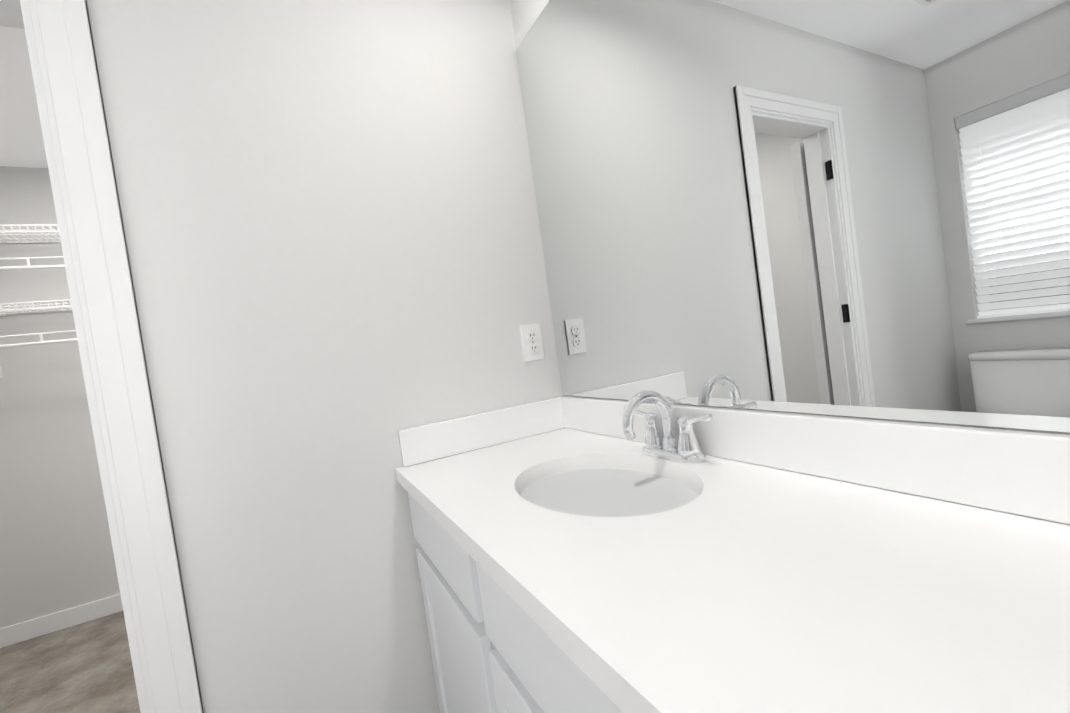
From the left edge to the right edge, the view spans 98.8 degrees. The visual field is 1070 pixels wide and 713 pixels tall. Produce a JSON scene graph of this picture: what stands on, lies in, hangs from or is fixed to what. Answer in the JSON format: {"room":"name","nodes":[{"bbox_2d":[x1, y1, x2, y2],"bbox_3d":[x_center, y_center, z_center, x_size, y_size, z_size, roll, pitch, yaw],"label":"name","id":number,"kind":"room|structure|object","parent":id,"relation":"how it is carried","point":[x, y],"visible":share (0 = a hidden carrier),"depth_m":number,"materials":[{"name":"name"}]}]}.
{"room":"bathroom","nodes":[
{"label":"bathroom","id":0,"kind":"room"},
{"bbox_2d":[0,26,47,167],"bbox_3d":[-0.712,-1.218,-0.389,3.030,0.050,7.115,-9,2,-28],"label":"ceiling","id":1,"kind":"structure","parent":0,"point":[21,141],"depth_m":1.96,"materials":[{"name":"paint"}]},
{"bbox_2d":[0,166,119,627],"bbox_3d":[-2.135,0.147,2.760,2.240,2.460,0.120,-9,2,-28],"label":"wall","id":2,"kind":"structure","parent":0,"point":[56,552],"depth_m":2.42,"materials":[{"name":"paint"}]},
{"bbox_2d":[0,224,64,269],"bbox_3d":[-2.124,-0.525,2.543,1.983,0.342,0.322,-9,2,-28],"label":"closet shelf","id":3,"kind":"object","parent":2,"relation":"attached to","point":[26,231],"visible":0.17,"depth_m":2.24,"materials":[{"name":"white metal"}]},
{"bbox_2d":[0,299,77,378],"bbox_3d":[-2.073,-0.159,2.555,1.983,0.342,0.322,-9,2,-28],"label":"closet shelf","id":4,"kind":"object","parent":2,"relation":"attached to","point":[15,309],"visible":0.15,"depth_m":2.25,"materials":[{"name":"white metal"}]},
{"bbox_2d":[0,594,122,647],"bbox_3d":[-1.942,1.311,2.737,2.000,0.096,0.016,-9,2,-28],"label":"baseboard","id":5,"kind":"structure","parent":2,"relation":"attached to","point":[47,624],"depth_m":2.42,"materials":[{"name":"paint"}]},
{"bbox_2d":[0,611,140,712],"bbox_3d":[-1.333,1.326,2.003,2.620,0.054,2.120,-9,2,-28],"label":"floor","id":6,"kind":"structure","parent":0,"point":[86,667],"depth_m":2.03,"materials":[{"name":"beige wood"}]},
{"bbox_2d":[86,0,562,712],"bbox_3d":[-1.190,0.076,0.886,3.030,2.460,0.120,-9,2,-28],"label":"wall","id":7,"kind":"structure","parent":0,"point":[330,218],"depth_m":1.16,"materials":[{"name":"paint"}]},
{"bbox_2d":[0,0,203,712],"bbox_3d":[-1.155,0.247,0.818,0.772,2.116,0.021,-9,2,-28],"label":"trim","id":8,"kind":"structure","parent":7,"relation":"attached to","point":[88,189],"depth_m":0.96,"materials":[{"name":"paint"}]},
{"bbox_2d":[520,323,544,361],"bbox_3d":[-0.008,-0.044,1.438,0.070,0.115,0.009,-9,2,-28],"label":"electrical outlet plate","id":9,"kind":"object","parent":7,"relation":"attached to","point":[531,338],"visible":1,"depth_m":1.44,"materials":[{"name":"white plastic"}]},
{"bbox_2d":[509,0,1069,434],"bbox_3d":[1.248,-0.212,-0.656,0.120,2.460,4.895,-9,2,-28],"label":"wall","id":10,"kind":"structure","parent":0,"point":[525,14],"depth_m":1.33,"materials":[{"name":"paint"}]},
{"bbox_2d":[516,0,1069,431],"bbox_3d":[0.612,-0.468,0.331,0.006,1.102,2.564,-9,2,-28],"label":"mirror","id":11,"kind":"object","parent":10,"relation":"attached to","point":[857,208],"visible":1,"depth_m":0.72,"materials":[{"name":"clear glass"}]},
{"bbox_3d":[0.124,1.229,-1.249,3.030,0.050,4.995,-9,2,-28],"label":"floor","id":12,"kind":"structure","parent":0,"visible":0},
{"bbox_2d":[395,390,1069,712],"bbox_3d":[0.512,0.580,0.236,0.550,1.037,2.571,-9,2,-28],"label":"bathroom vanity","id":13,"kind":"object","parent":12,"relation":"on","point":[637,553],"visible":1,"depth_m":0.56,"materials":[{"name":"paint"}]},
{"bbox_2d":[621,390,712,463],"bbox_3d":[0.246,0.146,0.971,0.146,0.152,0.255,-9,2,-28],"label":"faucet","id":14,"kind":"object","parent":13,"relation":"on","point":[670,435],"depth_m":0.98,"materials":[{"name":"silver metal"}]}
]}

